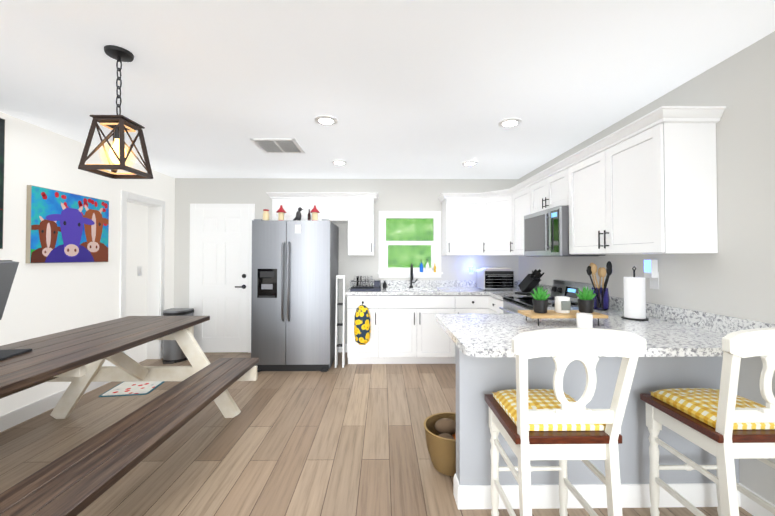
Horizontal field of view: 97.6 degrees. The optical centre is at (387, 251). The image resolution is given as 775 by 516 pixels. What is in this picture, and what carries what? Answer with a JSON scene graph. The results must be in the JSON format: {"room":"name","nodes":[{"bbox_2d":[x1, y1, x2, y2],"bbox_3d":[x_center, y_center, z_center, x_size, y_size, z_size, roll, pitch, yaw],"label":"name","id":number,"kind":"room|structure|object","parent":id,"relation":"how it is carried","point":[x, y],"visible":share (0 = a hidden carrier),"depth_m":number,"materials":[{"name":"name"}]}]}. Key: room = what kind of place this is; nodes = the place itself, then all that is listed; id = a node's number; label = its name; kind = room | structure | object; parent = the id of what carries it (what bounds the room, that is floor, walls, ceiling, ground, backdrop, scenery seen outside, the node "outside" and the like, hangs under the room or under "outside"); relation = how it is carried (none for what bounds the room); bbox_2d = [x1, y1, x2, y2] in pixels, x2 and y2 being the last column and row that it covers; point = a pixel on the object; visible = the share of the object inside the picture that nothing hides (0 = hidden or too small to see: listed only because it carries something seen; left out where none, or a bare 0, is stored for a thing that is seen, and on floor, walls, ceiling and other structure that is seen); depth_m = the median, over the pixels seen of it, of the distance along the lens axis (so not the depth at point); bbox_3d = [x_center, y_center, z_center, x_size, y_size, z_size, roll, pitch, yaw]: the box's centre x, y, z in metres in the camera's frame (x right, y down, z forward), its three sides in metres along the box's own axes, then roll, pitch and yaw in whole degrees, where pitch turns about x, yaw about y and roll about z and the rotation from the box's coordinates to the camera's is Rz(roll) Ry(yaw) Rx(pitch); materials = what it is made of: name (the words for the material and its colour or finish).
{"room":"kitchen","nodes":[
{"label":"kitchen","id":0,"kind":"room"},
{"bbox_2d":[0,112,174,415],"bbox_3d":[-3.074,0.134,1.348,0.200,2.470,7.100,0,-1,-1],"label":"wall","id":1,"kind":"structure","parent":0,"point":[44,299],"depth_m":3.17,"materials":[{"name":"grey paint"}]},
{"bbox_2d":[0,118,4,248],"bbox_3d":[-2.962,-0.529,2.110,0.037,1.000,1.000,0,-1,-1],"label":"picture","id":2,"kind":"object","parent":1,"relation":"attached to","point":[2,138],"visible":1,"depth_m":2.60,"materials":[{"name":"black"}]},
{"bbox_2d":[0,382,108,431],"bbox_3d":[-2.960,1.301,0.785,0.014,0.118,6.005,0,-1,-1],"label":"baseboard","id":3,"kind":"structure","parent":1,"relation":"attached to","point":[43,405],"depth_m":2.85,"materials":[{"name":"white"}]},
{"bbox_2d":[26,185,108,262],"bbox_3d":[-2.975,-0.222,3.206,0.041,0.650,0.800,0,-1,-1],"label":"framed picture","id":4,"kind":"object","parent":1,"relation":"attached to","point":[63,227],"visible":1,"depth_m":3.10},
{"bbox_2d":[137,266,141,275],"bbox_3d":[-3.165,0.245,4.334,0.010,0.120,0.075,0,-1,-1],"label":"light switch","id":5,"kind":"object","parent":1,"relation":"attached to","point":[139,270],"visible":1,"depth_m":4.32,"materials":[{"name":"white plastic"}]},
{"bbox_2d":[119,190,164,358],"bbox_3d":[-3.083,0.363,4.185,0.176,2.100,0.760,0,-1,-1],"label":"trim","id":6,"kind":"structure","parent":1,"relation":"attached to","point":[156,261],"depth_m":4.48,"materials":[{"name":"white wood"}]},
{"bbox_2d":[174,178,518,352],"bbox_3d":[-0.600,0.189,4.881,5.160,2.470,0.100,0,-1,-1],"label":"wall","id":7,"kind":"structure","parent":0,"point":[408,194],"depth_m":4.84,"materials":[{"name":"grey paint"}]},
{"bbox_2d":[189,204,254,352],"bbox_3d":[-2.339,0.369,4.770,0.910,2.105,0.065,0,-1,-1],"label":"door","id":8,"kind":"structure","parent":7,"relation":"attached to","point":[220,274],"depth_m":4.79,"materials":[{"name":"white wood"}]},
{"bbox_2d":[270,192,349,222],"bbox_3d":[-1.035,-0.595,4.671,1.006,0.370,0.325,0,-1,-1],"label":"upper cabinet","id":9,"kind":"object","parent":7,"relation":"attached to","point":[333,206],"depth_m":4.51,"materials":[{"name":"white wood"}]},
{"bbox_2d":[338,344,346,351],"bbox_3d":[-0.022,1.364,4.813,3.725,0.118,0.014,0,-1,-1],"label":"baseboard","id":10,"kind":"structure","parent":7,"relation":"attached to","point":[339,348],"depth_m":4.80,"materials":[{"name":"white wood"}]},
{"bbox_2d":[346,193,373,255],"bbox_3d":[-0.360,-0.365,4.676,0.344,0.830,0.325,0,-1,-1],"label":"upper cabinet","id":11,"kind":"object","parent":7,"relation":"attached to","point":[361,224],"depth_m":4.52,"materials":[{"name":"white wood"}]},
{"bbox_2d":[378,211,442,277],"bbox_3d":[0.321,-0.107,4.847,0.920,0.950,0.150,0,-1,-1],"label":"window","id":12,"kind":"structure","parent":7,"relation":"in","point":[407,239],"depth_m":4.89,"materials":[{"name":"white"}]},
{"bbox_2d":[426,259,428,271],"bbox_3d":[0.566,0.197,4.806,0.051,0.185,0.051,0,-1,-13],"label":"bottle","id":13,"kind":"object","parent":12,"relation":"on","point":[427,265],"depth_m":4.78,"materials":[{"name":"white"}]},
{"bbox_2d":[442,193,477,255],"bbox_3d":[1.051,-0.365,4.674,0.536,0.830,0.368,0,-1,-1],"label":"upper cabinet","id":14,"kind":"object","parent":7,"relation":"attached to","point":[459,210],"depth_m":4.54,"materials":[{"name":"white wood"}]},
{"bbox_2d":[469,266,473,273],"bbox_3d":[1.196,0.263,4.830,0.070,0.120,0.040,0,-1,-1],"label":"night light","id":15,"kind":"object","parent":7,"relation":"attached to","point":[471,269],"visible":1,"depth_m":4.83,"materials":[{"name":"white plastic"}]},
{"bbox_2d":[478,189,509,255],"bbox_3d":[1.546,-0.367,4.528,0.673,0.830,0.672,0,-1,-1],"label":"upper cabinet","id":16,"kind":"object","parent":7,"relation":"attached to","point":[493,206],"depth_m":4.42,"materials":[{"name":"white wood"}]},
{"bbox_2d":[0,352,752,515],"bbox_3d":[-0.613,1.399,1.311,5.320,0.060,7.240,0,-1,-1],"label":"floor","id":17,"kind":"structure","parent":0,"point":[346,440],"depth_m":2.36,"materials":[{"name":"brown wood"}]},
{"bbox_2d":[0,316,258,515],"bbox_3d":[-2.015,0.992,1.839,1.810,0.831,2.640,0,-1,-1],"label":"picnic table","id":18,"kind":"object","parent":17,"relation":"on","point":[77,480],"visible":0.98,"depth_m":1.97,"materials":[{"name":"brown wood"}]},
{"bbox_2d":[0,260,31,360],"bbox_3d":[-2.220,0.312,1.847,0.380,0.528,0.534,0,-1,-1],"label":"television","id":19,"kind":"object","parent":18,"relation":"on","point":[8,269],"visible":1,"depth_m":2.01,"materials":[{"name":"black plastic"}]},
{"bbox_2d":[99,381,164,396],"bbox_3d":[-2.624,1.400,3.635,0.440,0.009,0.700,0,-1,-9],"label":"mat","id":20,"kind":"object","parent":17,"relation":"on","point":[134,388],"visible":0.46,"depth_m":3.45,"materials":[{"name":"white fabric"}]},
{"bbox_2d":[162,308,193,363],"bbox_3d":[-2.775,1.089,4.436,0.309,0.655,0.310,0,-1,-1],"label":"steel trash can","id":21,"kind":"object","parent":17,"relation":"on","point":[172,352],"visible":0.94,"depth_m":4.33,"materials":[{"name":"silver metal"}]},
{"bbox_2d":[251,219,338,371],"bbox_3d":[-1.143,0.518,4.355,0.920,1.795,0.866,0,-1,-1],"label":"fridge","id":22,"kind":"object","parent":17,"relation":"on","point":[293,285],"visible":0.98,"depth_m":3.99,"materials":[{"name":"grey metal"}]},
{"bbox_2d":[263,209,268,219],"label":"candle","id":23,"kind":"object","parent":22,"relation":"on","point":[266,212],"depth_m":4.25,"materials":[{"name":"beige wax"}]},
{"bbox_2d":[276,205,285,219],"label":"lantern","id":24,"kind":"object","parent":22,"relation":"on","point":[281,211],"depth_m":4.22,"materials":[{"name":"ceramic"}]},
{"bbox_2d":[293,207,302,219],"bbox_3d":[-1.129,-0.470,4.284,0.143,0.185,0.072,0,-1,-1],"label":"figurine","id":25,"kind":"object","parent":22,"relation":"on","point":[298,215],"visible":0.88,"depth_m":4.26,"materials":[{"name":"grey ceramic"}]},
{"bbox_2d":[310,205,319,219],"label":"lantern","id":26,"kind":"object","parent":22,"relation":"on","point":[314,211],"depth_m":4.23,"materials":[{"name":"red paint"}]},
{"bbox_2d":[335,275,344,367],"bbox_3d":[-0.588,0.854,4.214,0.110,1.121,0.162,0,-1,-1],"label":"step ladder","id":27,"kind":"object","parent":17,"relation":"on","point":[337,345],"visible":1,"depth_m":4.21,"materials":[{"name":"white metal"}]},
{"bbox_2d":[345,280,521,363],"bbox_3d":[0.675,0.910,4.505,2.413,1.015,0.657,0,-1,-1],"label":"base cabinet","id":28,"kind":"object","parent":17,"relation":"on","point":[401,316],"depth_m":4.20,"materials":[{"name":"white wood"}]},
{"bbox_2d":[354,301,370,344],"bbox_3d":[-0.303,0.856,4.086,0.200,0.511,0.197,0,-1,-1],"label":"holder","id":29,"kind":"object","parent":28,"relation":"hanging from","point":[362,328],"visible":1,"depth_m":4.01,"materials":[{"name":"fabric"}]},
{"bbox_2d":[350,280,380,290],"bbox_3d":[-0.280,0.436,4.461,0.390,0.130,0.340,0,-1,-1],"label":"dish rack","id":30,"kind":"object","parent":28,"relation":"on","point":[376,286],"visible":0.94,"depth_m":4.30,"materials":[{"name":"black metal"}]},
{"bbox_2d":[354,276,362,285],"bbox_3d":[-0.395,0.387,4.490,0.069,0.130,0.156,0,-1,-28],"label":"drinking glass","id":31,"kind":"object","parent":30,"relation":"in","point":[361,278],"depth_m":4.45,"materials":[{"name":"clear glass"}]},
{"bbox_2d":[367,276,371,285],"bbox_3d":[-0.236,0.387,4.532,0.068,0.130,0.066,0,-1,-1],"label":"drinking glass","id":32,"kind":"object","parent":30,"relation":"in","point":[369,278],"depth_m":4.51,"materials":[{"name":"clear glass"}]},
{"bbox_2d":[409,263,417,287],"bbox_3d":[0.366,0.331,4.671,0.122,0.346,0.196,0,-1,-1],"label":"faucet","id":33,"kind":"object","parent":28,"relation":"on","point":[411,275],"visible":1,"depth_m":4.72,"materials":[{"name":"black metal"}]},
{"bbox_2d":[477,268,513,289],"bbox_3d":[1.445,0.358,4.535,0.400,0.288,0.361,0,-1,-1],"label":"toaster oven","id":34,"kind":"object","parent":28,"relation":"on","point":[495,278],"visible":1,"depth_m":4.39,"materials":[{"name":"grey metal"}]},
{"bbox_2d":[424,412,455,475],"bbox_3d":[0.420,1.248,2.197,0.370,0.267,0.370,0,-1,-1],"label":"wicker basket","id":35,"kind":"object","parent":17,"relation":"on","point":[440,431],"visible":0.62,"depth_m":2.11,"materials":[{"name":"brown wicker"}]},
{"bbox_2d":[485,284,552,295],"bbox_3d":[1.568,0.902,3.945,0.643,1.015,0.487,0,-1,-1],"label":"base cabinet","id":36,"kind":"object","parent":17,"relation":"on","point":[488,292],"depth_m":4.14,"materials":[{"name":"white"}]},
{"bbox_2d":[515,269,543,294],"bbox_3d":[1.618,0.341,3.852,0.140,0.298,0.340,0,-1,-21],"label":"knife block","id":37,"kind":"object","parent":36,"relation":"on","point":[528,283],"visible":0.94,"depth_m":3.81,"materials":[{"name":"black plastic"}]},
{"bbox_2d":[499,280,601,313],"bbox_3d":[1.551,0.849,3.318,0.693,1.100,0.756,0,-1,-1],"label":"range","id":38,"kind":"object","parent":17,"relation":"on","point":[514,305],"visible":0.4,"depth_m":3.38,"materials":[{"name":"metal"}]},
{"bbox_2d":[485,328,645,515],"bbox_3d":[0.724,0.835,1.521,0.500,1.076,0.503,0,-1,-1],"label":"bar stool","id":39,"kind":"object","parent":17,"relation":"on","point":[556,422],"visible":1,"depth_m":1.35,"materials":[{"name":"white wood"}]},
{"bbox_2d":[529,292,623,299],"bbox_3d":[1.583,0.883,2.767,0.643,1.015,0.337,0,-1,-1],"label":"base cabinet","id":40,"kind":"object","parent":17,"relation":"on","point":[611,297],"depth_m":2.84,"materials":[{"name":"white"}]},
{"bbox_2d":[591,287,609,310],"bbox_3d":[1.748,0.385,2.788,0.132,0.180,0.132,0,-1,-1],"label":"utensil crock","id":41,"kind":"object","parent":40,"relation":"on","point":[601,298],"visible":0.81,"depth_m":2.73,"materials":[{"name":"blue"}]},
{"bbox_2d":[586,261,611,287],"bbox_3d":[1.754,0.269,2.792,0.196,0.385,0.163,0,-1,-1],"label":"wooden utensils","id":42,"kind":"object","parent":41,"relation":"in","point":[592,269],"visible":0.83,"depth_m":2.76,"materials":[{"name":"brown wood"}]},
{"bbox_2d":[433,296,774,508],"bbox_3d":[1.140,0.873,2.097,1.547,1.015,0.990,0,-1,-1],"label":"base cabinet","id":43,"kind":"object","parent":17,"relation":"on","point":[469,329],"depth_m":1.84,"materials":[{"name":"white"}]},
{"bbox_2d":[518,310,607,325],"bbox_3d":[1.135,0.432,2.219,0.480,0.068,0.220,0,-1,-1],"label":"tray","id":44,"kind":"object","parent":43,"relation":"on","point":[532,314],"visible":0.73,"depth_m":2.15,"materials":[{"name":"brown wood"}]},
{"bbox_2d":[531,286,549,312],"bbox_3d":[1.000,0.310,2.219,0.128,0.174,0.128,0,-1,-1],"label":"succulent pot","id":45,"kind":"object","parent":44,"relation":"on","point":[540,301],"visible":1,"depth_m":2.19,"materials":[{"name":"black plastic"}]},
{"bbox_2d":[555,296,570,312],"bbox_3d":[1.150,0.348,2.230,0.090,0.100,0.091,0,-1,-1],"label":"candle jar","id":46,"kind":"object","parent":44,"relation":"on","point":[562,304],"visible":1,"depth_m":2.19,"materials":[{"name":"white ceramic"}]},
{"bbox_2d":[576,286,595,312],"bbox_3d":[1.300,0.310,2.223,0.128,0.174,0.128,0,-1,-1],"label":"succulent pot","id":47,"kind":"object","parent":44,"relation":"on","point":[585,300],"visible":0.98,"depth_m":2.19,"materials":[{"name":"black plastic"}]},
{"bbox_2d":[576,313,592,327],"bbox_3d":[1.168,0.416,2.010,0.084,0.095,0.084,0,-1,-1],"label":"mug","id":48,"kind":"object","parent":43,"relation":"on","point":[584,320],"visible":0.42,"depth_m":1.98,"materials":[{"name":"white ceramic"}]},
{"bbox_2d":[621,266,648,320],"bbox_3d":[1.733,0.285,2.379,0.156,0.368,0.156,0,-1,-1],"label":"paper towel holder","id":49,"kind":"object","parent":43,"relation":"on","point":[634,298],"visible":1,"depth_m":2.33,"materials":[{"name":"white paper"}]},
{"bbox_2d":[640,327,774,515],"bbox_3d":[1.544,0.835,1.532,0.500,1.076,0.503,0,-1,-1],"label":"bar stool","id":50,"kind":"object","parent":17,"relation":"on","point":[725,425],"visible":1,"depth_m":1.38,"materials":[{"name":"white wood"}]},
{"bbox_2d":[0,0,774,178],"bbox_3d":[-0.613,-1.141,1.350,5.320,0.080,7.240,0,-1,-1],"label":"ceiling","id":51,"kind":"structure","parent":0,"point":[419,89],"depth_m":2.07,"materials":[{"name":"white paint"}]},
{"bbox_2d":[78,45,152,178],"bbox_3d":[-1.470,-0.757,1.853,0.242,0.671,0.242,0,-1,-1],"label":"lantern pendant light","id":52,"kind":"object","parent":51,"relation":"hanging from","point":[119,153],"visible":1,"depth_m":1.82,"materials":[{"name":"black metal"}]},
{"bbox_2d":[250,138,304,152],"bbox_3d":[-1.091,-1.060,3.413,0.420,0.016,0.420,0,-1,-1],"label":"ceiling vent","id":53,"kind":"object","parent":51,"relation":"in","point":[269,145],"visible":1,"depth_m":3.38,"materials":[{"name":"white metal"}]},
{"bbox_2d":[314,115,337,124],"bbox_3d":[-0.502,-1.072,2.771,0.190,0.013,0.190,0,-1,-1],"label":"recessed light","id":54,"kind":"object","parent":51,"relation":"in","point":[325,120],"visible":0.98,"depth_m":2.76,"materials":[{"name":"white plastic"}]},
{"bbox_2d":[331,160,346,164],"bbox_3d":[-0.568,-1.053,4.010,0.190,0.013,0.190,0,-1,-1],"label":"recessed light","id":55,"kind":"object","parent":51,"relation":"in","point":[338,162],"visible":1,"depth_m":4.00,"materials":[{"name":"white plastic"}]},
{"bbox_2d":[462,161,477,165],"bbox_3d":[0.981,-1.052,4.051,0.190,0.013,0.190,0,-1,-1],"label":"recessed light","id":56,"kind":"object","parent":51,"relation":"in","point":[469,163],"visible":0.96,"depth_m":4.04,"materials":[{"name":"white"}]},
{"bbox_2d":[498,118,521,127],"bbox_3d":[1.017,-1.071,2.821,0.190,0.013,0.190,0,-1,-1],"label":"recessed light","id":57,"kind":"object","parent":51,"relation":"in","point":[509,122],"visible":0.96,"depth_m":2.81,"materials":[{"name":"white plastic"}]},
{"bbox_2d":[518,31,774,504],"bbox_3d":[1.976,0.134,1.365,0.100,2.470,7.200,0,-1,-1],"label":"wall","id":58,"kind":"structure","parent":0,"point":[734,276],"depth_m":1.88,"materials":[{"name":"grey paint"}]},
{"bbox_2d":[510,178,529,255],"bbox_3d":[1.705,-0.375,4.013,0.369,0.830,0.587,0,-1,-1],"label":"upper cabinet","id":59,"kind":"object","parent":58,"relation":"attached to","point":[519,193],"depth_m":4.05,"materials":[{"name":"white wood"}]},
{"bbox_2d":[530,158,565,213],"bbox_3d":[1.735,-0.600,3.343,0.326,0.400,0.760,0,-1,-1],"label":"upper cabinet","id":60,"kind":"object","parent":58,"relation":"attached to","point":[548,188],"depth_m":3.29,"materials":[{"name":"white wood"}]},
{"bbox_2d":[524,206,604,255],"bbox_3d":[1.676,-0.176,3.336,0.443,0.443,0.754,0,-1,-1],"label":"microwave","id":61,"kind":"object","parent":60,"relation":"attached to","point":[546,232],"visible":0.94,"depth_m":3.13,"materials":[{"name":"metal"}]},
{"bbox_2d":[566,106,721,254],"bbox_3d":[1.746,-0.399,2.465,0.326,0.830,0.990,0,-1,-1],"label":"upper cabinet","id":62,"kind":"object","parent":58,"relation":"attached to","point":[646,184],"depth_m":2.06,"materials":[{"name":"white wood"}]},
{"bbox_2d":[644,260,658,288],"bbox_3d":[1.884,0.160,2.388,0.052,0.198,0.125,0,-1,-1],"label":"outlet","id":63,"kind":"object","parent":58,"relation":"attached to","point":[651,272],"visible":0.98,"depth_m":2.38,"materials":[{"name":"white plastic"}]},
{"bbox_2d":[740,483,774,515],"bbox_3d":[1.919,1.310,1.346,0.014,0.118,7.000,0,-1,-1],"label":"baseboard","id":64,"kind":"structure","parent":58,"relation":"attached to","point":[746,503],"depth_m":1.77,"materials":[{"name":"white wood"}]}
]}

